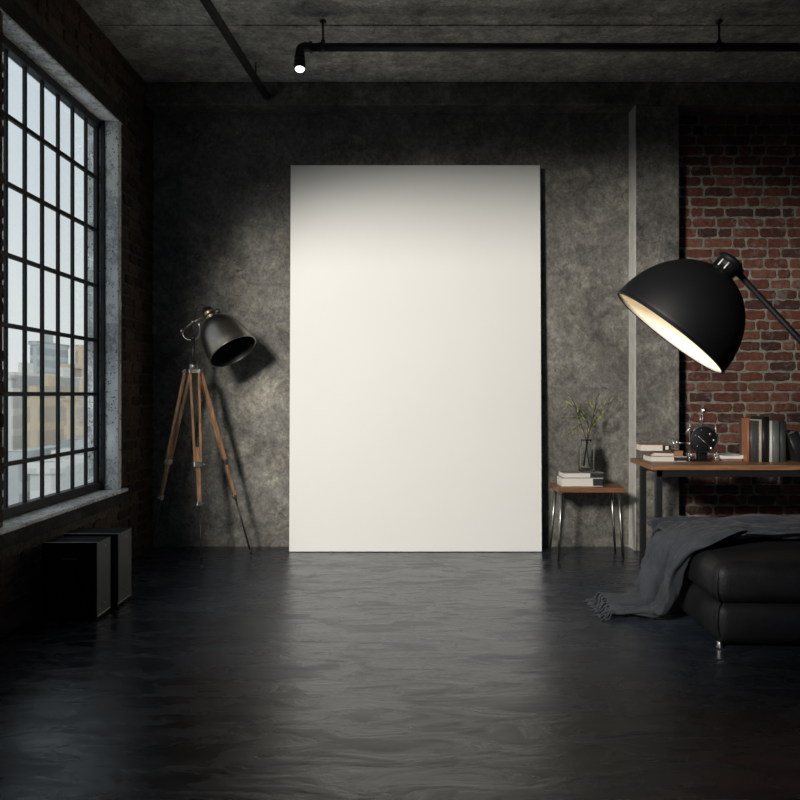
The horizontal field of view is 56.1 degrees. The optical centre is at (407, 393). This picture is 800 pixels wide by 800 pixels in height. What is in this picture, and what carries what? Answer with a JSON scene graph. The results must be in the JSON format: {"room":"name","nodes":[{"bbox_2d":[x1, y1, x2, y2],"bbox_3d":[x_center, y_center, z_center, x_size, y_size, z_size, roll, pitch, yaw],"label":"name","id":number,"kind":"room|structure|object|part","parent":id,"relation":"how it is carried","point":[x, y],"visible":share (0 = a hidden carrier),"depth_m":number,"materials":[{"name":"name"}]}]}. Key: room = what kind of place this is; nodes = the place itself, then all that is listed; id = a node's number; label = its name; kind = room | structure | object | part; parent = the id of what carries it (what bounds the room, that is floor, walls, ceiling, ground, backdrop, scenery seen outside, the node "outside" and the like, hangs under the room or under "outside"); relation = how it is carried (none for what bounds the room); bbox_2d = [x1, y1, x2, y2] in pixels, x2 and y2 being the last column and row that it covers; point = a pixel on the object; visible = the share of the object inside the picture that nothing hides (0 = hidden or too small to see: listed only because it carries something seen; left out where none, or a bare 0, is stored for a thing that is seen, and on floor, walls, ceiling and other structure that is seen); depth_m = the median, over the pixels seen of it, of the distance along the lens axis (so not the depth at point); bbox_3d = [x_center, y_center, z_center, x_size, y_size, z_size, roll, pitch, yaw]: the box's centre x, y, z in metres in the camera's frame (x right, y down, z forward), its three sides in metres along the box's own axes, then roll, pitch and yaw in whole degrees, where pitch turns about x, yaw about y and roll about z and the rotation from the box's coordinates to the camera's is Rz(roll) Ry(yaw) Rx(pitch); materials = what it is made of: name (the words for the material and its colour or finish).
{"room":"loft living room","nodes":[
{"label":"loft living room","id":0,"kind":"room"},
{"bbox_2d":[0,0,153,636],"bbox_3d":[-2.114,-0.592,1.549,0.241,3.586,9.102,0,0,0],"label":"wall","id":1,"kind":"structure","parent":0,"point":[66,22],"depth_m":5.32,"materials":[{"name":"brown brick"}]},
{"bbox_2d":[0,0,127,549],"bbox_3d":[-2.100,-0.618,4.348,0.270,2.755,1.856,0,0,0],"label":"window","id":2,"kind":"structure","parent":1,"relation":"in","point":[25,42],"depth_m":4.78,"materials":[{"name":"metal"}]},
{"bbox_3d":[-2.142,-0.610,4.443,0.060,2.540,1.446,0,0,0],"label":"frame","id":3,"kind":"part","parent":2,"relation":"part of","materials":[{"name":"paint"}]},
{"bbox_3d":[-2.100,0.671,4.348,0.270,0.022,1.856,0,0,0],"label":"sill","id":4,"kind":"part","parent":2,"relation":"part of","materials":[{"name":"concrete"}]},
{"bbox_2d":[0,547,799,799],"bbox_3d":[1.045,1.260,1.550,6.910,0.120,9.300,0,0,0],"label":"floor","id":5,"kind":"structure","parent":0,"point":[270,673],"depth_m":3.07,"materials":[{"name":"concrete"}]},
{"bbox_2d":[42,536,110,620],"bbox_3d":[-1.782,0.991,4.037,0.296,0.418,0.186,0,0,0],"label":"case","id":6,"kind":"object","parent":5,"relation":"on","point":[75,569],"visible":1,"depth_m":3.95,"materials":[{"name":"black laminate"}]},
{"bbox_3d":[-1.784,0.783,3.954,0.290,0.002,0.007,0,0,0],"label":"edge trim","id":7,"kind":"part","parent":6,"relation":"part of","materials":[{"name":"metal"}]},
{"bbox_3d":[-1.641,0.978,4.040,0.006,0.385,0.178,0,0,0],"label":"panel","id":8,"kind":"part","parent":6,"relation":"part of","materials":[{"name":"grey metal"}]},
{"bbox_2d":[64,528,131,606],"bbox_3d":[-1.774,0.991,4.297,0.312,0.418,0.206,0,0,0],"label":"case","id":9,"kind":"object","parent":5,"relation":"on","point":[120,538],"visible":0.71,"depth_m":4.25,"materials":[{"name":"black laminate"}]},
{"bbox_3d":[-1.776,0.783,4.205,0.306,0.002,0.007,0,0,0],"label":"edge trim","id":10,"kind":"part","parent":9,"relation":"part of","materials":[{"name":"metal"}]},
{"bbox_3d":[-1.625,0.978,4.300,0.006,0.385,0.198,0,0,0],"label":"panel","id":11,"kind":"part","parent":9,"relation":"part of","materials":[{"name":"grey metal"}]},
{"bbox_2d":[147,304,255,569],"bbox_3d":[-1.495,0.278,5.320,0.836,1.833,0.515,0,0,0],"label":"lamp","id":12,"kind":"object","parent":5,"relation":"on","point":[225,340],"visible":1,"depth_m":5.34,"materials":[{"name":"wood"}]},
{"bbox_3d":[-1.852,0.973,5.481,0.128,0.442,0.020,0,0,19],"label":"foot rod","id":13,"kind":"part","parent":12,"relation":"part of","materials":[{"name":"black paint"}]},
{"bbox_3d":[-1.689,0.297,5.418,0.255,0.918,0.075,0,0,21],"label":"leg","id":14,"kind":"part","parent":12,"relation":"part of","materials":[{"name":"brown wood"}]},
{"bbox_3d":[-1.542,-0.496,5.350,0.169,0.124,0.032,0,0,0],"label":"bracket arm","id":15,"kind":"part","parent":12,"relation":"part of","materials":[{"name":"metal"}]},
{"bbox_3d":[-1.473,0.297,5.234,0.075,0.917,0.205,0,0,-26],"label":"leg","id":16,"kind":"part","parent":12,"relation":"part of","materials":[{"name":"brown wood"}]},
{"bbox_3d":[-1.411,0.973,5.111,0.020,0.442,0.104,0,0,-25],"label":"foot rod","id":17,"kind":"part","parent":12,"relation":"part of","materials":[{"name":"black paint"}]},
{"bbox_2d":[202,306,220,320],"bbox_3d":[-1.401,-0.560,5.338,0.135,0.135,0.114,0,0,0],"label":"socket","id":18,"kind":"object","parent":12,"relation":"attached to","point":[208,311],"depth_m":5.32,"materials":[{"name":"gold metal"}]},
{"bbox_3d":[-1.382,0.297,5.446,0.275,0.919,0.075,0,0,-29],"label":"leg","id":19,"kind":"part","parent":12,"relation":"part of","materials":[{"name":"brown wood"}]},
{"bbox_3d":[-1.266,-0.378,5.266,0.382,0.382,0.366,0,0,0],"label":"lamp shade","id":20,"kind":"part","parent":12,"relation":"part of","materials":[{"name":"black metal"}]},
{"bbox_3d":[-1.216,0.973,5.538,0.138,0.442,0.020,0,0,-31],"label":"foot rod","id":21,"kind":"part","parent":12,"relation":"part of","materials":[{"name":"black paint"}]},
{"bbox_2d":[289,165,541,551],"bbox_3d":[0.057,-0.281,5.752,1.918,2.955,0.123,0,0,0],"label":"canvas panel","id":22,"kind":"object","parent":5,"relation":"on","point":[415,290],"visible":1,"depth_m":5.73,"materials":[{"name":"white fabric"}]},
{"bbox_2d":[549,483,624,559],"bbox_3d":[1.323,0.939,5.560,0.514,0.522,0.280,0,0,0],"label":"side table","id":23,"kind":"object","parent":5,"relation":"on","point":[611,488],"visible":0.99,"depth_m":5.44,"materials":[{"name":"brown wood"}]},
{"bbox_3d":[1.100,0.957,5.668,0.074,0.486,0.043,0,0,13],"label":"leg","id":24,"kind":"part","parent":23,"relation":"part of","materials":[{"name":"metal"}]},
{"bbox_3d":[1.111,0.957,5.453,0.058,0.485,0.048,0,0,0],"label":"leg","id":25,"kind":"part","parent":23,"relation":"part of","materials":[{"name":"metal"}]},
{"bbox_2d":[557,476,602,485],"bbox_3d":[1.278,0.648,5.580,0.304,0.060,0.160,0,0,0],"label":"book","id":26,"kind":"object","parent":23,"relation":"on","point":[561,481],"visible":0.83,"depth_m":5.50,"materials":[{"name":"white paper"}]},
{"bbox_2d":[558,471,603,477],"bbox_3d":[1.287,0.598,5.580,0.301,0.039,0.160,0,0,-2],"label":"book","id":27,"kind":"object","parent":26,"relation":"on","point":[564,474],"visible":0.95,"depth_m":5.50,"materials":[{"name":"white paper"}]},
{"bbox_2d":[578,439,593,471],"bbox_3d":[1.325,0.458,5.575,0.114,0.240,0.114,0,0,0],"label":"glass vase","id":28,"kind":"object","parent":27,"relation":"on","point":[586,450],"visible":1,"depth_m":5.53,"materials":[{"name":"clear glass"}]},
{"bbox_2d":[559,393,585,439],"bbox_3d":[1.228,0.267,5.535,0.261,0.558,0.164,0,0,0],"label":"twig","id":29,"kind":"object","parent":28,"relation":"in","point":[566,402],"visible":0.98,"depth_m":5.54,"materials":[{"name":"green plant"}]},
{"bbox_2d":[576,406,588,439],"bbox_3d":[1.301,0.310,5.601,0.068,0.455,0.134,0,0,39],"label":"twig","id":30,"kind":"object","parent":28,"relation":"in","point":[580,412],"visible":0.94,"depth_m":5.61,"materials":[{"name":"green plant"}]},
{"bbox_2d":[585,393,614,439],"bbox_3d":[1.421,0.263,5.602,0.216,0.544,0.176,0,0,24],"label":"twig","id":31,"kind":"object","parent":28,"relation":"in","point":[594,420],"visible":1,"depth_m":5.61,"materials":[{"name":"green plant"}]},
{"bbox_3d":[1.549,0.957,5.668,0.071,0.486,0.043,0,0,-14],"label":"leg","id":32,"kind":"part","parent":23,"relation":"part of","materials":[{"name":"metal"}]},
{"bbox_3d":[1.540,0.957,5.453,0.057,0.485,0.048,0,0,0],"label":"leg","id":33,"kind":"part","parent":23,"relation":"part of","materials":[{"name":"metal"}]},
{"bbox_2d":[617,252,799,373],"bbox_3d":[1.740,0.292,3.299,1.628,1.814,0.568,0,0,0],"label":"floor lamp","id":34,"kind":"object","parent":5,"relation":"on","point":[697,307],"visible":1,"depth_m":3.10,"materials":[{"name":"black metal"}]},
{"bbox_3d":[1.192,-0.338,3.298,0.528,0.499,0.566,0,0,0],"label":"lamp shade","id":35,"kind":"part","parent":34,"relation":"part of","materials":[{"name":"black metal"}]},
{"bbox_3d":[1.933,-0.013,3.300,0.994,1.071,0.027,0,0,0],"label":"arm","id":36,"kind":"part","parent":34,"relation":"part of","materials":[{"name":"black metal"}]},
{"bbox_2d":[630,458,799,569],"bbox_3d":[2.563,0.824,4.985,2.075,0.751,0.570,0,0,0],"label":"desk","id":37,"kind":"object","parent":5,"relation":"on","point":[789,468],"visible":0.8,"depth_m":4.72,"materials":[{"name":"brown wood"}]},
{"bbox_3d":[1.593,0.839,5.088,0.037,0.720,0.035,0,0,0],"label":"leg","id":38,"kind":"part","parent":37,"relation":"part of","materials":[{"name":"black paint"}]},
{"bbox_3d":[1.583,0.839,4.739,0.040,0.720,0.038,0,0,0],"label":"leg","id":39,"kind":"part","parent":37,"relation":"part of","materials":[{"name":"black paint"}]},
{"bbox_2d":[643,455,686,461],"bbox_3d":[1.730,0.431,5.050,0.239,0.033,0.160,0,0,0],"label":"book","id":40,"kind":"object","parent":37,"relation":"on","point":[645,457],"visible":0.84,"depth_m":4.97,"materials":[{"name":"white paper"}]},
{"bbox_2d":[645,449,682,456],"bbox_3d":[1.723,0.396,5.050,0.199,0.036,0.160,0,0,-3],"label":"book","id":41,"kind":"object","parent":40,"relation":"on","point":[673,453],"visible":0.85,"depth_m":4.97,"materials":[{"name":"white paper"}]},
{"bbox_2d":[636,443,670,450],"bbox_3d":[1.637,0.355,4.999,0.197,0.046,0.142,0,0,3],"label":"book","id":42,"kind":"object","parent":41,"relation":"on","point":[639,446],"visible":1,"depth_m":4.93,"materials":[{"name":"white paper"}]},
{"bbox_2d":[672,407,720,460],"bbox_3d":[1.914,0.267,4.993,0.316,0.360,0.114,0,0,0],"label":"desk clock","id":43,"kind":"object","parent":37,"relation":"on","point":[703,439],"visible":1,"depth_m":4.96,"materials":[{"name":"black metal"}]},
{"bbox_3d":[1.815,0.327,4.988,0.116,0.062,0.018,0,0,6],"label":"key lever","id":44,"kind":"part","parent":43,"relation":"part of","materials":[{"name":"silver metal"}]},
{"bbox_3d":[1.878,0.302,4.986,0.052,0.285,0.051,0,0,0],"label":"rod","id":45,"kind":"part","parent":43,"relation":"part of","materials":[{"name":"silver metal"}]},
{"bbox_3d":[2.046,0.308,4.969,0.052,0.272,0.051,0,0,0],"label":"rod","id":46,"kind":"part","parent":43,"relation":"part of","materials":[{"name":"silver metal"}]},
{"bbox_2d":[713,454,742,460],"bbox_3d":[2.153,0.428,5.050,0.156,0.040,0.120,0,0,0],"label":"notebook","id":47,"kind":"object","parent":37,"relation":"on","point":[732,457],"visible":0.92,"depth_m":5.00,"materials":[{"name":"white paper"}]},
{"bbox_2d":[742,418,749,461],"bbox_3d":[2.242,0.304,4.979,0.016,0.288,0.092,0,0,0],"label":"book","id":48,"kind":"object","parent":37,"relation":"on","point":[745,421],"visible":1,"depth_m":4.95,"materials":[{"name":"brown leather"}]},
{"bbox_2d":[739,420,758,461],"bbox_3d":[2.287,0.312,5.027,0.059,0.271,0.167,0,0,0],"label":"book","id":49,"kind":"object","parent":37,"relation":"on","point":[754,425],"visible":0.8,"depth_m":4.95,"materials":[{"name":"paper"}]},
{"bbox_2d":[750,419,761,461],"bbox_3d":[2.323,0.308,5.016,0.017,0.279,0.167,0,0,0],"label":"book","id":50,"kind":"object","parent":37,"relation":"on","point":[759,420],"visible":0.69,"depth_m":4.93,"materials":[{"name":"beige paper"}]},
{"bbox_2d":[751,416,768,461],"bbox_3d":[2.359,0.299,5.027,0.045,0.298,0.177,0,0,0],"label":"book","id":51,"kind":"object","parent":37,"relation":"on","point":[765,420],"visible":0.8,"depth_m":4.94,"materials":[{"name":"black paper"}]},
{"bbox_2d":[769,421,772,461],"bbox_3d":[2.393,0.312,5.011,0.016,0.272,0.157,0,0,0],"label":"book","id":52,"kind":"object","parent":37,"relation":"on","point":[770,422],"visible":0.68,"depth_m":4.94,"materials":[{"name":"grey paper"}]},
{"bbox_2d":[769,420,779,461],"bbox_3d":[2.425,0.313,5.016,0.044,0.271,0.167,0,0,0],"label":"book","id":53,"kind":"object","parent":37,"relation":"on","point":[776,424],"visible":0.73,"depth_m":4.93,"materials":[{"name":"grey paper"}]},
{"bbox_2d":[774,420,785,461],"bbox_3d":[2.475,0.314,5.027,0.038,0.268,0.167,0,0,0],"label":"book","id":54,"kind":"object","parent":37,"relation":"on","point":[782,423],"visible":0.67,"depth_m":4.95,"materials":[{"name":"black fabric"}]},
{"bbox_2d":[786,430,799,461],"bbox_3d":[2.570,0.345,5.011,0.138,0.204,0.157,0,0,0],"label":"book","id":55,"kind":"object","parent":37,"relation":"on","point":[792,437],"visible":0.88,"depth_m":4.94,"materials":[{"name":"black paper"}]},
{"bbox_2d":[652,532,799,648],"bbox_3d":[2.212,0.989,4.034,1.543,0.420,1.161,0,0,3],"label":"ottoman","id":56,"kind":"object","parent":5,"relation":"on","point":[747,590],"visible":0.66,"depth_m":3.53,"materials":[{"name":"black leather"}]},
{"bbox_2d":[584,514,799,620],"bbox_3d":[1.940,0.940,4.147,1.885,0.518,0.647,0,0,-7],"label":"throw blanket","id":57,"kind":"object","parent":56,"relation":"on","point":[659,581],"visible":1,"depth_m":4.03,"materials":[{"name":"grey fabric"}]},
{"bbox_2d":[652,532,799,602],"bbox_3d":[2.212,0.893,4.034,1.539,0.230,1.154,0,0,3],"label":"cushion","id":58,"kind":"object","parent":56,"relation":"on","point":[764,569],"depth_m":3.55,"materials":[{"name":"black leather"}]},
{"bbox_2d":[675,576,799,643],"bbox_3d":[2.217,1.084,4.038,1.520,0.210,1.133,0,0,3],"label":"cushion","id":59,"kind":"object","parent":56,"relation":"on","point":[729,620],"depth_m":3.52,"materials":[{"name":"black leather"}]},
{"bbox_2d":[76,0,799,82],"bbox_3d":[1.045,-2.457,1.550,6.910,0.156,9.300,0,0,0],"label":"ceiling","id":60,"kind":"structure","parent":0,"point":[162,40],"depth_m":5.00,"materials":[{"name":"concrete"}]},
{"bbox_2d":[200,0,270,100],"bbox_3d":[-1.160,-2.306,4.374,0.060,0.152,2.679,0,0,4],"label":"conduit","id":61,"kind":"object","parent":60,"relation":"hanging from","point":[208,5],"visible":1,"depth_m":4.87,"materials":[{"name":"black metal"}]},
{"bbox_2d":[294,19,799,73],"bbox_3d":[1.834,-2.218,4.784,5.122,0.336,0.104,0,0,0],"label":"track","id":62,"kind":"object","parent":60,"relation":"hanging from","point":[321,47],"visible":1,"depth_m":4.78,"materials":[{"name":"black metal"}]},
{"bbox_3d":[-0.544,-2.312,4.800,0.044,0.147,0.044,0,0,0],"label":"hanger rod","id":63,"kind":"part","parent":62,"relation":"part of","materials":[{"name":"black metal"}]},
{"bbox_3d":[1.990,-2.312,4.800,0.044,0.147,0.044,0,0,0],"label":"hanger rod","id":64,"kind":"part","parent":62,"relation":"part of","materials":[{"name":"black metal"}]},
{"bbox_2d":[152,113,799,546],"bbox_3d":[1.046,-0.592,6.050,6.712,3.586,0.300,0,0,0],"label":"wall","id":65,"kind":"structure","parent":0,"point":[221,203],"depth_m":5.90,"materials":[{"name":"grey concrete"}]},
{"bbox_2d":[145,82,799,113],"bbox_3d":[1.195,-2.297,5.965,6.410,0.175,0.470,0,0,0],"label":"ceiling beam","id":66,"kind":"structure","parent":65,"relation":"attached to","point":[161,97],"depth_m":5.73,"materials":[{"name":"grey concrete"}]},
{"bbox_2d":[629,105,635,550],"bbox_3d":[1.739,-0.505,5.817,0.006,3.410,0.166,0,0,0],"label":"trim","id":67,"kind":"structure","parent":65,"relation":"attached to","point":[632,114],"depth_m":5.80,"materials":[{"name":"paint"}]},
{"bbox_2d":[636,105,678,550],"bbox_3d":[1.908,-0.505,5.965,0.332,3.410,0.470,0,0,0],"label":"pillar","id":68,"kind":"structure","parent":65,"relation":"attached to","point":[657,126],"depth_m":5.73,"materials":[{"name":"grey concrete"}]},
{"label":"outside","id":69,"kind":"structure","parent":0,"visible":0},
{"bbox_3d":[-133.000,11.300,110.000,254.000,0.200,300.000,0,0,0],"label":"ground","id":70,"kind":"structure","parent":69,"visible":0},
{"bbox_2d":[8,362,55,450],"bbox_3d":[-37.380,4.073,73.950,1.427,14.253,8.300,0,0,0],"label":"building","id":71,"kind":"structure","parent":70,"relation":"on","point":[14,378],"depth_m":70.62,"materials":[{"name":"grey concrete"}]},
{"bbox_2d":[8,445,60,504],"bbox_3d":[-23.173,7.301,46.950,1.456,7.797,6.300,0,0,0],"label":"building","id":72,"kind":"structure","parent":70,"relation":"on","point":[15,471],"depth_m":44.00,"materials":[{"name":"grey concrete"}]},
{"bbox_2d":[28,334,69,373],"bbox_3d":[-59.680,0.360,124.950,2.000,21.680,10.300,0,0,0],"label":"building","id":73,"kind":"structure","parent":70,"relation":"on","point":[49,346],"depth_m":123.00,"materials":[{"name":"grey concrete"}]},
{"bbox_2d":[20,375,78,448],"bbox_3d":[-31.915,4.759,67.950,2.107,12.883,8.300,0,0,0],"label":"building","id":74,"kind":"structure","parent":70,"relation":"on","point":[33,402],"depth_m":64.44,"materials":[{"name":"beige concrete"}]},
{"bbox_2d":[27,449,83,498],"bbox_3d":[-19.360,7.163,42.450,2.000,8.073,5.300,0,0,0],"label":"building","id":75,"kind":"structure","parent":70,"relation":"on","point":[33,468],"depth_m":40.00,"materials":[{"name":"grey concrete"}]},
{"bbox_2d":[60,380,83,439],"bbox_3d":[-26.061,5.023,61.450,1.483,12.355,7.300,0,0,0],"label":"building","id":76,"kind":"structure","parent":70,"relation":"on","point":[79,400],"depth_m":58.00,"materials":[{"name":"beige concrete"}]},
{"bbox_2d":[60,345,83,376],"bbox_3d":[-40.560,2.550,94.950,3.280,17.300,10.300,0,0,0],"label":"building","id":77,"kind":"structure","parent":70,"relation":"on","point":[79,349],"depth_m":93.01,"materials":[{"name":"beige concrete"}]},
{"bbox_2d":[60,367,83,386],"bbox_3d":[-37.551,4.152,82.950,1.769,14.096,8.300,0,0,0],"label":"building","id":78,"kind":"structure","parent":70,"relation":"on","point":[64,372],"depth_m":81.60,"materials":[{"name":"grey concrete"}]},
{"bbox_2d":[61,438,83,453],"bbox_3d":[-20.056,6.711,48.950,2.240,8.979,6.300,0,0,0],"label":"building","id":79,"kind":"structure","parent":70,"relation":"on","point":[79,442],"depth_m":45.80,"materials":[{"name":"grey concrete"}]}
]}

